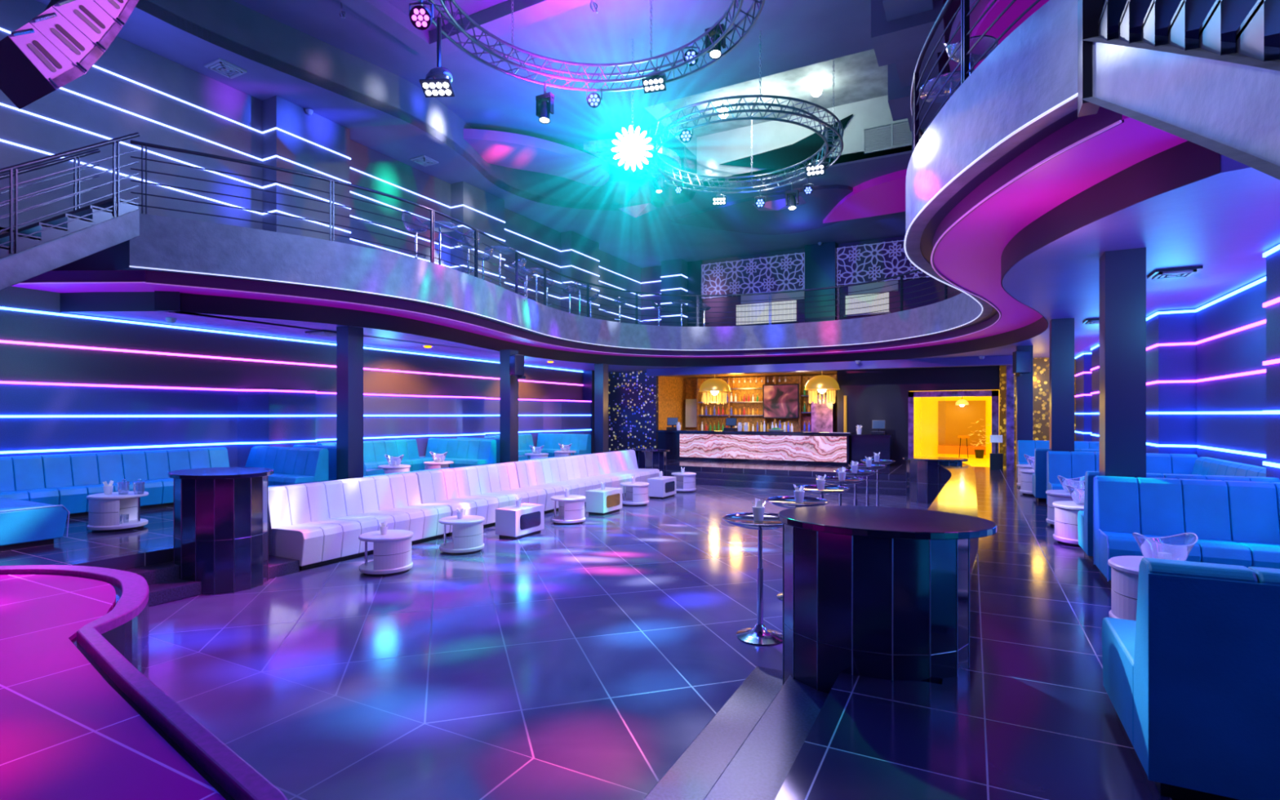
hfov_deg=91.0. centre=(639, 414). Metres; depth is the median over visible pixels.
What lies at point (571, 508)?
side table
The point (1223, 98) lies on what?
staircase
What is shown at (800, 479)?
step
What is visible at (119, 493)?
glass pitcher
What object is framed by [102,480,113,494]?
cup
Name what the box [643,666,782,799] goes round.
step
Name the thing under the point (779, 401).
wall picture
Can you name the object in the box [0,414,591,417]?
led strip
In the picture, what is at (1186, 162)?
balcony underside
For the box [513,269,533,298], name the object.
bar stool
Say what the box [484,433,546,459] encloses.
sofa
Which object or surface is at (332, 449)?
sofa
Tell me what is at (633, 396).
wall
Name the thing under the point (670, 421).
monitor
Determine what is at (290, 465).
sofa
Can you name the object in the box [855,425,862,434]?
cup
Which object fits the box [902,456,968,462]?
countertop
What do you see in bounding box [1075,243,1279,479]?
wall
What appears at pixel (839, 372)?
wall
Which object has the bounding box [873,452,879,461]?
cup
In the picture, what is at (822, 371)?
wall
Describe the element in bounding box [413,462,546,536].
sofa
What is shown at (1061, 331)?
column
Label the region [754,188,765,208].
light
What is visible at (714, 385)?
pendant lamp
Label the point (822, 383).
pendant lamp
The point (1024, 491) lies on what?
base
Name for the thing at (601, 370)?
column
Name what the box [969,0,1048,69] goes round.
ceiling
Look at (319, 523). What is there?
sofa
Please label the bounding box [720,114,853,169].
panel
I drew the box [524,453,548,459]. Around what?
side table
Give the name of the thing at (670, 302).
led strip
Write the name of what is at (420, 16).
light
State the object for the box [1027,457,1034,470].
bowl
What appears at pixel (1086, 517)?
sofa
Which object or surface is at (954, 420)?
window
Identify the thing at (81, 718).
stage
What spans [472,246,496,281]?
bar stool
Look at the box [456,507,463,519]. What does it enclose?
cup
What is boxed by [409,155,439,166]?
ceiling vent
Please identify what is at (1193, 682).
sofa
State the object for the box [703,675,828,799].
step
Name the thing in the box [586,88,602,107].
light
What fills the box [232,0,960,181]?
ceiling
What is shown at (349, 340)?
column
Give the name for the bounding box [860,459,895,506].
cocktail table
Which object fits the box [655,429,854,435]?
countertop
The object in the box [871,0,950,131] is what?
wall
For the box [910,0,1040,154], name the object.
railing
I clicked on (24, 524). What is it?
sofa
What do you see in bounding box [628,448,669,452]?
countertop
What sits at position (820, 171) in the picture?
light
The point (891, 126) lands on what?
air vent
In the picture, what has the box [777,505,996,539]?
countertop
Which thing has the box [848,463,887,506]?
cocktail table
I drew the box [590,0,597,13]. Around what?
hanging cable
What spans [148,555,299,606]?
step
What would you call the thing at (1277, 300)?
led strip
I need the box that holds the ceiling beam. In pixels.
[646,355,1012,376]
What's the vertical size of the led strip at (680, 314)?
0.036 m
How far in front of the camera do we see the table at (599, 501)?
12.55 m
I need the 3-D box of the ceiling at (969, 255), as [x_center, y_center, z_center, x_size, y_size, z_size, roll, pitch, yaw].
[2.086,-1.980,14.488,15.804,0.160,20.422,0,0,28]
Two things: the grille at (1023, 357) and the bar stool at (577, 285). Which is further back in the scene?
the bar stool at (577, 285)
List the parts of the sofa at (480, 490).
backrest, seat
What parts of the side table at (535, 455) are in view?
drawer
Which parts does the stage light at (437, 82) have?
len plate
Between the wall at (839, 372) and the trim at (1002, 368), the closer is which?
the trim at (1002, 368)
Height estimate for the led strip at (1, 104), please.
0.026 m
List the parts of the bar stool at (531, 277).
shell seat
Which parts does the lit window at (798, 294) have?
window sill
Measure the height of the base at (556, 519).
0.050 m
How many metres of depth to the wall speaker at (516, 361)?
15.27 m
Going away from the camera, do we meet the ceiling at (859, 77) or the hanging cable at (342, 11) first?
the hanging cable at (342, 11)
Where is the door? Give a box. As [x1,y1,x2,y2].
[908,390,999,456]
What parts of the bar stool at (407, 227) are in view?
shell seat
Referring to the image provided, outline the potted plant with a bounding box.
[968,418,990,458]
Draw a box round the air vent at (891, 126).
[863,119,920,154]
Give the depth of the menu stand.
17.68 m
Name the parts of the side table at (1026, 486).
drawer, drawer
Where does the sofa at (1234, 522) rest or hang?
on the floor at (1032, 716)
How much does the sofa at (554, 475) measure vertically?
1.020 m
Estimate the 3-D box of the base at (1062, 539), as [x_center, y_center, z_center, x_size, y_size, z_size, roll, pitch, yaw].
[5.329,1.490,7.534,0.640,0.050,0.640,0,0,8]
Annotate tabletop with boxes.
[723,513,782,529]
[766,496,827,508]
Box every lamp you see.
[611,39,653,171]
[698,374,730,404]
[804,371,839,404]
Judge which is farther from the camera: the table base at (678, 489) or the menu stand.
the menu stand
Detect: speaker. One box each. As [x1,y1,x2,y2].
[0,0,138,109]
[509,354,525,378]
[1012,351,1030,376]
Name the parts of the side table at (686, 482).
drawer, drawer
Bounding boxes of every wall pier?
[661,258,687,326]
[687,260,702,326]
[804,241,837,322]
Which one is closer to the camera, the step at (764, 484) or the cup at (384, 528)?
the cup at (384, 528)
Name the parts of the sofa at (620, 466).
backrest, seat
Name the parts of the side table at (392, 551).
post, drawer, drawer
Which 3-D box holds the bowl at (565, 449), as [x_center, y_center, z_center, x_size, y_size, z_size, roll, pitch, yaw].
[-2.197,0.963,18.454,0.410,0.234,0.281,0,0,8]
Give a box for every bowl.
[384,454,404,466]
[430,451,447,462]
[528,444,543,453]
[558,443,572,451]
[1023,453,1034,465]
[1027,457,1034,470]
[1057,475,1084,493]
[1066,484,1084,505]
[1132,532,1198,560]
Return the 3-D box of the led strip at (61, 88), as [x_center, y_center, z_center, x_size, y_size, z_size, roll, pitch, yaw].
[-6.039,-5.100,15.054,0.470,0.026,27.000,0,0,28]
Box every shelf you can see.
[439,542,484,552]
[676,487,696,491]
[696,373,837,431]
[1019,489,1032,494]
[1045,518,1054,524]
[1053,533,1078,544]
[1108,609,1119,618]
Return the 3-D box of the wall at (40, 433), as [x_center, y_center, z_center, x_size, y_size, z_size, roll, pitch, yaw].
[-7.510,0.550,12.664,0.600,2.000,23.400,0,0,28]
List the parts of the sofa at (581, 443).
seat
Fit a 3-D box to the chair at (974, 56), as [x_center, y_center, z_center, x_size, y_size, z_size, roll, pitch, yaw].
[3.228,-3.245,6.176,0.458,1.090,0.521,0,0,-26]
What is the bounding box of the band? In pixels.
[22,106,1124,355]
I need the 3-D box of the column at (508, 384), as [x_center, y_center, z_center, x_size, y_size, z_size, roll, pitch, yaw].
[-3.263,-0.025,15.682,0.320,3.150,0.320,0,0,28]
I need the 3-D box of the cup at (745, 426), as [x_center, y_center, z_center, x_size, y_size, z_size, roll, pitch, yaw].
[3.514,0.406,20.813,0.182,0.288,0.182,0,0,-43]
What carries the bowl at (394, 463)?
on the side table at (387, 468)
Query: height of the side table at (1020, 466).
0.470 m
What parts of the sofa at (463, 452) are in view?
seat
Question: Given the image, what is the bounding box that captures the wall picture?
[762,383,799,417]
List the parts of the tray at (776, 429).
tray dish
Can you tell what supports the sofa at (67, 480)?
on the floor at (1032, 716)
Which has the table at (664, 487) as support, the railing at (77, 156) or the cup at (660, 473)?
the cup at (660, 473)
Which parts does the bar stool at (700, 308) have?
shell seat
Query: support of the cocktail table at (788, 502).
on the floor at (580, 661)
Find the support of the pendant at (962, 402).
hanging from the ceiling
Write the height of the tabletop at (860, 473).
0.077 m
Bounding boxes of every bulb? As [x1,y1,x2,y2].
[718,103,728,118]
[810,80,822,97]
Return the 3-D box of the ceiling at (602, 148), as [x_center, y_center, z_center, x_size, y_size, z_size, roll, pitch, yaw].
[0.068,-6.900,16.930,1.607,0.200,3.044,0,0,35]
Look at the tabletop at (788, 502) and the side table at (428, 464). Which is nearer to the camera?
the tabletop at (788, 502)
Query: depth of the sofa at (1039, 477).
11.08 m
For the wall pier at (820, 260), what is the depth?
23.17 m
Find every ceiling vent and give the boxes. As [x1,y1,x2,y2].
[204,57,246,79]
[305,329,336,337]
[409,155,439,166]
[1082,318,1099,324]
[1146,265,1203,279]
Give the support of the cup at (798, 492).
on the cocktail table at (788, 502)
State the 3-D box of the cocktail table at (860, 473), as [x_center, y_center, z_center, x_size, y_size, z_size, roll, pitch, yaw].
[3.528,1.466,10.293,0.678,1.068,0.678,0,0,28]
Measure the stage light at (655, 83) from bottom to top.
0.390 m
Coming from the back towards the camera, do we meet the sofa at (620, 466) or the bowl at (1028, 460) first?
the sofa at (620, 466)
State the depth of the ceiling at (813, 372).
23.04 m
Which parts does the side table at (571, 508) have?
post, drawer, drawer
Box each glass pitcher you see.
[117,479,129,494]
[133,479,145,494]
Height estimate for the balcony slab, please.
0.640 m
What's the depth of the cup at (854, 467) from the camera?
10.28 m
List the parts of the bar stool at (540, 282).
shell seat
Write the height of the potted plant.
1.384 m
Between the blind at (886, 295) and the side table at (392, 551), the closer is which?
the side table at (392, 551)
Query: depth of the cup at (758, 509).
5.64 m
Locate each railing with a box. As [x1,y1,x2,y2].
[0,132,139,253]
[0,148,100,219]
[130,139,959,326]
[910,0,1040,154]
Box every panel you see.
[617,203,657,217]
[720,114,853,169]
[752,195,806,210]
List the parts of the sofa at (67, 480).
seat, backrest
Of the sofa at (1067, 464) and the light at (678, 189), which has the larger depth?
the light at (678, 189)
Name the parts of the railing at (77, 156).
rail, rail, rail, rail, post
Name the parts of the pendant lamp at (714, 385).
lamp shade, bulb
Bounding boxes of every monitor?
[666,417,678,425]
[871,420,885,429]
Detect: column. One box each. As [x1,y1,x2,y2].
[336,325,363,479]
[499,349,518,462]
[594,363,608,453]
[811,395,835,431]
[1016,345,1032,480]
[1048,318,1074,451]
[1099,247,1146,477]
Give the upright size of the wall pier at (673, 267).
3.600 m
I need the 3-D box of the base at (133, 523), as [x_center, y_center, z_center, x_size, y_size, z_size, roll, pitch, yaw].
[-7.085,1.490,8.540,0.640,0.050,0.640,0,0,-17]
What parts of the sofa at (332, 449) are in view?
panel, seat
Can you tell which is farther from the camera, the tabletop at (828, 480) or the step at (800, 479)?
the step at (800, 479)
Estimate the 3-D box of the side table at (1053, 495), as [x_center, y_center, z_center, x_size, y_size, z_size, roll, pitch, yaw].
[6.003,1.315,8.705,0.650,0.470,0.650,0,0,8]
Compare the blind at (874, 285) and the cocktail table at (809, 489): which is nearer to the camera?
the cocktail table at (809, 489)
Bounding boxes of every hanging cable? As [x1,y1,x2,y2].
[339,1,345,17]
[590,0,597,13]
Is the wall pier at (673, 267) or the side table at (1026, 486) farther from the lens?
the wall pier at (673, 267)
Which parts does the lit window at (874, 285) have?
window sill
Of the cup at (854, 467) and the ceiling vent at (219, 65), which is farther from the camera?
the ceiling vent at (219, 65)
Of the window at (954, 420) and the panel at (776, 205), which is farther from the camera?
the window at (954, 420)
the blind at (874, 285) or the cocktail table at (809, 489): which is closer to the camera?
the cocktail table at (809, 489)
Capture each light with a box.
[17,120,1121,356]
[128,93,1078,350]
[408,0,433,30]
[419,17,454,97]
[421,344,434,347]
[535,81,554,124]
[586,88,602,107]
[653,175,664,193]
[674,184,683,194]
[679,126,693,142]
[682,45,699,66]
[705,23,725,59]
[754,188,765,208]
[785,181,799,210]
[803,177,813,195]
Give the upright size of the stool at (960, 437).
0.781 m
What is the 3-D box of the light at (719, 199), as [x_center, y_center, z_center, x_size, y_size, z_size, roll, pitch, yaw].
[1.990,-5.410,15.742,0.351,0.379,0.289,0,0,10]
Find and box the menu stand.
[989,435,1003,470]
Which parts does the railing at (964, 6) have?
post, rail, rail, rail, rail, post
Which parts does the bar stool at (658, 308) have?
shell seat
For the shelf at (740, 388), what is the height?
2.950 m
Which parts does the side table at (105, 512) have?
drawer, drawer, post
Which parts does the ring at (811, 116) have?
chain, chain, chain, chain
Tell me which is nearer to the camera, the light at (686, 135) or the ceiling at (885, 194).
the light at (686, 135)
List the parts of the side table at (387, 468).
drawer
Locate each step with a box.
[122,560,179,585]
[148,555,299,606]
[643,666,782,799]
[666,470,906,488]
[668,475,906,495]
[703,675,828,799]
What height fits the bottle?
0.370 m
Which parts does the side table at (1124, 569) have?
drawer, drawer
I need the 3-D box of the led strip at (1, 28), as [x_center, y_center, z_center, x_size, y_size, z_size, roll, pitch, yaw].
[-6.039,-5.650,15.054,0.470,0.026,27.000,0,0,28]
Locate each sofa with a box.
[0,447,229,518]
[0,497,69,551]
[244,445,328,485]
[268,472,451,570]
[293,444,385,479]
[316,439,432,471]
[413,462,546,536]
[418,438,496,467]
[457,437,528,462]
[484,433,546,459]
[513,454,612,513]
[534,433,591,457]
[582,449,659,495]
[1017,440,1099,477]
[1031,448,1099,502]
[1046,450,1197,504]
[1077,471,1279,562]
[1093,475,1279,584]
[1101,557,1279,799]
[1191,457,1266,477]
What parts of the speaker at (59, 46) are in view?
plate, plate, rigging plate, plate, rigging plate, rigging plate, plate, rigging plate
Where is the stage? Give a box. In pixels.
[0,564,288,799]
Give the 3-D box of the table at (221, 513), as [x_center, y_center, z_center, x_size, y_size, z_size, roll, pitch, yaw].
[-4.948,1.335,7.447,1.320,1.330,1.000,0,0,36]
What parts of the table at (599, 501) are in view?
window panel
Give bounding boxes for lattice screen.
[701,252,804,298]
[836,240,930,285]
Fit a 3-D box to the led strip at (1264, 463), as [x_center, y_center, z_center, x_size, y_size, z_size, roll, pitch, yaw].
[7.803,0.480,8.874,0.472,0.036,19.022,0,0,28]
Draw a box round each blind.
[736,300,796,324]
[741,291,804,304]
[845,292,888,315]
[848,280,897,294]
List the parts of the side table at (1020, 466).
drawer, drawer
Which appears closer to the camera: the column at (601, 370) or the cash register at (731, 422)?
the column at (601, 370)
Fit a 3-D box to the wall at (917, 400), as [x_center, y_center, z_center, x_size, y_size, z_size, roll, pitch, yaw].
[9.492,0.175,21.703,0.050,2.750,4.750,0,0,28]
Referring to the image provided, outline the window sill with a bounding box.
[937,445,986,454]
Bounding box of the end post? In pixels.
[1077,0,1102,116]
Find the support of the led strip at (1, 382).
attached to the wall at (19, 362)
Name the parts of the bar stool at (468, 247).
shell seat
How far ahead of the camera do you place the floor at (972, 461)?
20.83 m
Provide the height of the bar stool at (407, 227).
1.090 m
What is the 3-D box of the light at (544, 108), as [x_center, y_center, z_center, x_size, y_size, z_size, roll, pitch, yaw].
[-1.607,-5.264,10.583,0.300,0.671,0.214,0,0,28]
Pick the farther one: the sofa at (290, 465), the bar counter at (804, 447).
the bar counter at (804, 447)
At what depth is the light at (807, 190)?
14.69 m
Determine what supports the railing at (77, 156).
on the staircase at (40, 253)
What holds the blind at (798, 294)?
attached to the lit window at (798, 294)
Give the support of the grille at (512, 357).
attached to the wall speaker at (516, 361)
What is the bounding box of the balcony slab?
[53,0,1279,351]
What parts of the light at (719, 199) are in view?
len plate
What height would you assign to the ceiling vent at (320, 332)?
0.050 m
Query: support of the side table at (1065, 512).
on the floor at (1032, 716)
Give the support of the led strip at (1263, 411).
attached to the wall at (1246, 350)
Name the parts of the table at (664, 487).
window panel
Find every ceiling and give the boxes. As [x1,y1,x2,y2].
[11,114,1187,357]
[35,0,925,268]
[62,154,1279,372]
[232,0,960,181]
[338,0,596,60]
[463,128,609,186]
[583,138,681,181]
[662,48,888,137]
[670,184,853,235]
[671,371,837,378]
[822,168,906,223]
[948,0,991,71]
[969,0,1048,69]
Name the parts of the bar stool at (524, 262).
shell seat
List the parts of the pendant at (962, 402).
lamp shade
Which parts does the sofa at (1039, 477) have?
seat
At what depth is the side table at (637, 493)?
13.74 m
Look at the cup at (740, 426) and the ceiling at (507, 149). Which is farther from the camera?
the cup at (740, 426)
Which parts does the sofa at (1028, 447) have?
backrest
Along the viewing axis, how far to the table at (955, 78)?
7.24 m
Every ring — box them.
[417,0,764,92]
[641,30,843,193]
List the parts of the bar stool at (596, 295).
shell seat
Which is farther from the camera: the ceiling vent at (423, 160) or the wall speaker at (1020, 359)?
the ceiling vent at (423, 160)
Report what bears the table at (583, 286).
on the balcony slab
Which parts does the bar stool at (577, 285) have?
shell seat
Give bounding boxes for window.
[734,291,804,325]
[843,280,897,316]
[937,400,985,446]
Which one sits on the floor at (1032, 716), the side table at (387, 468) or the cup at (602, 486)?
the side table at (387, 468)
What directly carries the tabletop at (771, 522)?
on the cocktail table at (759, 635)
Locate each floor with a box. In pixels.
[0,458,1178,799]
[143,484,931,799]
[920,455,989,466]
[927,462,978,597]
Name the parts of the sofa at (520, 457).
backrest, panel, seat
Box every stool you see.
[401,211,428,258]
[457,230,479,274]
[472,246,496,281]
[506,258,526,289]
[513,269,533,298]
[518,266,536,297]
[538,274,555,306]
[561,281,578,312]
[582,291,599,317]
[613,297,626,322]
[650,300,666,325]
[697,300,711,326]
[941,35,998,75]
[958,435,968,457]
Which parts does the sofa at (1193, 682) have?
seat, panel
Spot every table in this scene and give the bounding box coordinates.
[86,491,148,532]
[167,466,274,595]
[358,529,413,576]
[377,464,410,474]
[421,220,457,265]
[423,461,453,470]
[438,515,484,554]
[484,245,515,286]
[495,502,544,539]
[522,267,550,302]
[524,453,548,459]
[550,494,586,524]
[554,450,576,457]
[568,284,591,315]
[586,487,622,515]
[619,481,648,506]
[647,475,676,498]
[671,299,692,326]
[671,471,696,492]
[722,512,782,645]
[765,496,829,600]
[777,505,996,693]
[796,484,849,506]
[816,476,865,506]
[834,469,877,506]
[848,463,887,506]
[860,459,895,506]
[919,70,960,102]
[1016,464,1034,487]
[1019,469,1034,496]
[1045,489,1084,526]
[1052,501,1084,546]
[1107,555,1172,620]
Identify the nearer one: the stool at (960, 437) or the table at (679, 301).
the table at (679, 301)
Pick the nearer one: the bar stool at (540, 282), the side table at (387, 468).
the side table at (387, 468)
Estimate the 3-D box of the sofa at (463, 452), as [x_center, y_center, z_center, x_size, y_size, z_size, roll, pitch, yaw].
[-4.670,1.085,15.742,2.146,0.930,0.714,0,0,28]
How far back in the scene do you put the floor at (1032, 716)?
3.48 m
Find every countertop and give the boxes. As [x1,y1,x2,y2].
[167,466,274,479]
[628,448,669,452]
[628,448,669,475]
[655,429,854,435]
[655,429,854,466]
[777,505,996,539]
[849,433,893,436]
[849,433,893,466]
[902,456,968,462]
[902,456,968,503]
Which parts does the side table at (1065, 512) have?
drawer, drawer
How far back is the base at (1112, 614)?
4.59 m
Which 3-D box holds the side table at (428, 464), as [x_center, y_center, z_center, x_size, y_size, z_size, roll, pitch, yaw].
[-4.568,1.315,14.278,0.650,0.470,0.650,0,0,0]
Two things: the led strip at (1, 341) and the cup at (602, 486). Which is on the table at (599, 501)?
the cup at (602, 486)
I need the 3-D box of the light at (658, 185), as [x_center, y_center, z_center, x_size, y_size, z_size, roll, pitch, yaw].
[0.435,-5.404,14.759,0.240,0.392,0.176,0,0,28]
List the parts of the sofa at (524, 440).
backrest, seat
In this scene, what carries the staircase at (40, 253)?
on the floor at (1032, 716)
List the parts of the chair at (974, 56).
shell seat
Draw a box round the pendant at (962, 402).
[955,390,968,406]
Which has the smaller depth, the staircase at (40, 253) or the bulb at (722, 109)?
the staircase at (40, 253)
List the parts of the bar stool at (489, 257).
shell seat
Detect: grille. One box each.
[509,355,515,374]
[1016,351,1030,372]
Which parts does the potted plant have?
pot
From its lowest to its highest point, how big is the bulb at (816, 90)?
0.330 m
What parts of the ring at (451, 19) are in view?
chain, chain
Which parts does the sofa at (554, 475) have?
backrest, seat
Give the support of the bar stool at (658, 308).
on the balcony slab
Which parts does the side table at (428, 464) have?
drawer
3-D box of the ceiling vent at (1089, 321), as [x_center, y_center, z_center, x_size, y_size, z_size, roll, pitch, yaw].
[7.744,-1.575,10.613,0.400,0.050,0.400,0,0,28]
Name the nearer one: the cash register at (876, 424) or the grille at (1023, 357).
the grille at (1023, 357)
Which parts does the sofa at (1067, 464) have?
seat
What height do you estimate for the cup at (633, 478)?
0.160 m
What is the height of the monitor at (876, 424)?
0.277 m
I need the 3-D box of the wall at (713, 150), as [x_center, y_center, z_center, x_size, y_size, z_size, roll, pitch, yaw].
[4.187,-7.025,16.304,5.800,1.450,0.150,0,0,28]
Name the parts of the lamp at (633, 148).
chain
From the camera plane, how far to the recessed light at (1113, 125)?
9.04 m
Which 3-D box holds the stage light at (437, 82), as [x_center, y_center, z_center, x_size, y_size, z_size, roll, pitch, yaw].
[-2.845,-5.057,8.886,0.431,1.086,0.347,0,0,3]
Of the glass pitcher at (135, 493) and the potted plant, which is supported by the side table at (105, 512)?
the glass pitcher at (135, 493)
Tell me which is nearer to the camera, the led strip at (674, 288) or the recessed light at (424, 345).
the recessed light at (424, 345)
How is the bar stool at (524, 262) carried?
on the balcony slab
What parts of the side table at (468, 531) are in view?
post, drawer, drawer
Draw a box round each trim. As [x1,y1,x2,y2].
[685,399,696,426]
[844,395,846,431]
[999,365,1005,468]
[1004,364,1013,470]
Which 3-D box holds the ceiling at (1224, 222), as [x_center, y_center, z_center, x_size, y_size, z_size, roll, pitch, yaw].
[2.122,-1.750,14.861,16.088,0.300,19.728,0,0,28]
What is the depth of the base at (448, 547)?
9.00 m
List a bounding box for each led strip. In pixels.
[0,27,641,283]
[0,102,641,309]
[0,138,641,321]
[0,306,582,372]
[0,340,582,385]
[0,381,591,401]
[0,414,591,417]
[0,429,591,453]
[59,87,641,296]
[641,274,687,283]
[641,288,687,296]
[641,302,687,309]
[641,314,687,321]
[1075,244,1279,358]
[1075,297,1279,376]
[1075,358,1279,396]
[1075,410,1279,414]
[1075,431,1279,467]
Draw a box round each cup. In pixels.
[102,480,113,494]
[379,520,387,534]
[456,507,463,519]
[515,497,521,506]
[564,488,568,497]
[600,481,605,489]
[631,475,635,483]
[658,471,662,477]
[675,422,681,430]
[737,422,742,431]
[743,422,748,431]
[751,497,765,520]
[793,484,804,502]
[815,474,826,489]
[837,466,846,480]
[850,460,858,472]
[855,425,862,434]
[865,456,872,466]
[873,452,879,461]
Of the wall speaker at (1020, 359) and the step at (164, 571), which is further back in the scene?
the wall speaker at (1020, 359)
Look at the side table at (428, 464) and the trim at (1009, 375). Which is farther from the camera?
the trim at (1009, 375)
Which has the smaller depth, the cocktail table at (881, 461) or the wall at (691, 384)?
the cocktail table at (881, 461)
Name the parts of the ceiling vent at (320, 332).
vent frame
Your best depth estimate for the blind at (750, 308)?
24.49 m
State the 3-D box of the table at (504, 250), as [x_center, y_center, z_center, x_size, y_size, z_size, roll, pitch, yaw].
[-3.222,-3.245,14.473,0.716,1.090,0.716,0,0,28]
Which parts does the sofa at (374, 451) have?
backrest, seat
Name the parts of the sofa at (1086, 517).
seat, panel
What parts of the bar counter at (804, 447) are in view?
onyx panel, onyx panel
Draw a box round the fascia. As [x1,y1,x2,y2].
[129,0,1103,351]
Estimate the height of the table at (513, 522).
0.470 m
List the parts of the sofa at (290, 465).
seat, panel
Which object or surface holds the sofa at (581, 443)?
on the floor at (1032, 716)
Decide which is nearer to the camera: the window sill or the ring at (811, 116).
the ring at (811, 116)
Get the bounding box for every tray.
[767,427,785,431]
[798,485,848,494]
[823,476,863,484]
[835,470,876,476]
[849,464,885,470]
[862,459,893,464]
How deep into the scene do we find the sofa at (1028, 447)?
14.36 m
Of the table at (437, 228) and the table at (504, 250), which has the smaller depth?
the table at (437, 228)
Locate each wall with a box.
[0,0,640,324]
[0,226,582,401]
[0,383,591,466]
[268,450,617,487]
[582,370,594,453]
[608,370,658,451]
[640,235,962,326]
[658,376,685,430]
[666,370,837,376]
[685,373,837,430]
[696,94,924,190]
[837,370,841,431]
[841,356,1075,468]
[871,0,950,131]
[909,391,920,456]
[920,390,991,457]
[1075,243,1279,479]
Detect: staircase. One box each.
[0,197,140,290]
[1080,0,1279,179]
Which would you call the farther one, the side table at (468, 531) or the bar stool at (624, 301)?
the bar stool at (624, 301)
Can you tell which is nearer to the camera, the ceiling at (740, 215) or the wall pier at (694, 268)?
the ceiling at (740, 215)
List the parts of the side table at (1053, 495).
drawer, drawer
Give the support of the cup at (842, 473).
on the cocktail table at (828, 480)
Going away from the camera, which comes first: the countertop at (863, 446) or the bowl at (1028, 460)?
the bowl at (1028, 460)
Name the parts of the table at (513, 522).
window panel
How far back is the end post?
3.84 m
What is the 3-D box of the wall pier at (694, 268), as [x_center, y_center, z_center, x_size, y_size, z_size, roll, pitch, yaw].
[2.267,-4.500,25.880,0.630,3.600,0.100,0,0,28]
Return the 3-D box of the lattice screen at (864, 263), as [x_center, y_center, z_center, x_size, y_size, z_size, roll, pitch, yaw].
[9.021,-5.435,22.234,4.044,1.424,0.090,0,0,28]
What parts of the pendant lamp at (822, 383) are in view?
lamp shade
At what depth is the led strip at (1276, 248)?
8.52 m
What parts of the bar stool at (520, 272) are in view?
shell seat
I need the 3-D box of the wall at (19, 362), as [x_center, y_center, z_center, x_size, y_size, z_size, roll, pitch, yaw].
[-7.665,-1.600,12.746,0.250,2.300,23.400,0,0,28]
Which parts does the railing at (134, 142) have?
post, post, post, post, post, rail, rail, post, rail, post, post, post, post, post, post, post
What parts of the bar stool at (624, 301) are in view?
shell seat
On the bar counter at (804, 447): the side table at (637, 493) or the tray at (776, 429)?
the tray at (776, 429)
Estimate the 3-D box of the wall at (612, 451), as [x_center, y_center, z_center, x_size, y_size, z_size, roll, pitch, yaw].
[-2.918,1.510,13.013,0.420,0.980,10.700,0,0,28]
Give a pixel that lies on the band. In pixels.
(1083, 126)
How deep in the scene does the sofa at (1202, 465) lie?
7.89 m
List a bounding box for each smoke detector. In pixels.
[165,317,176,323]
[305,108,313,115]
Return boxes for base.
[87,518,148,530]
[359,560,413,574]
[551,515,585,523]
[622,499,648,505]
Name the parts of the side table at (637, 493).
drawer, drawer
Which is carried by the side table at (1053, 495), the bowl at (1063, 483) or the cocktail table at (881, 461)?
the bowl at (1063, 483)
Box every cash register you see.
[666,417,678,430]
[723,417,737,431]
[871,420,886,435]
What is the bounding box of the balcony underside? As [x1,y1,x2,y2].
[59,140,1219,366]
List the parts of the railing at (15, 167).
post, rail, rail, rail, rail, rail, rail, post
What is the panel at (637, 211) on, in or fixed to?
hanging from the ceiling at (646, 240)
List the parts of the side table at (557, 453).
drawer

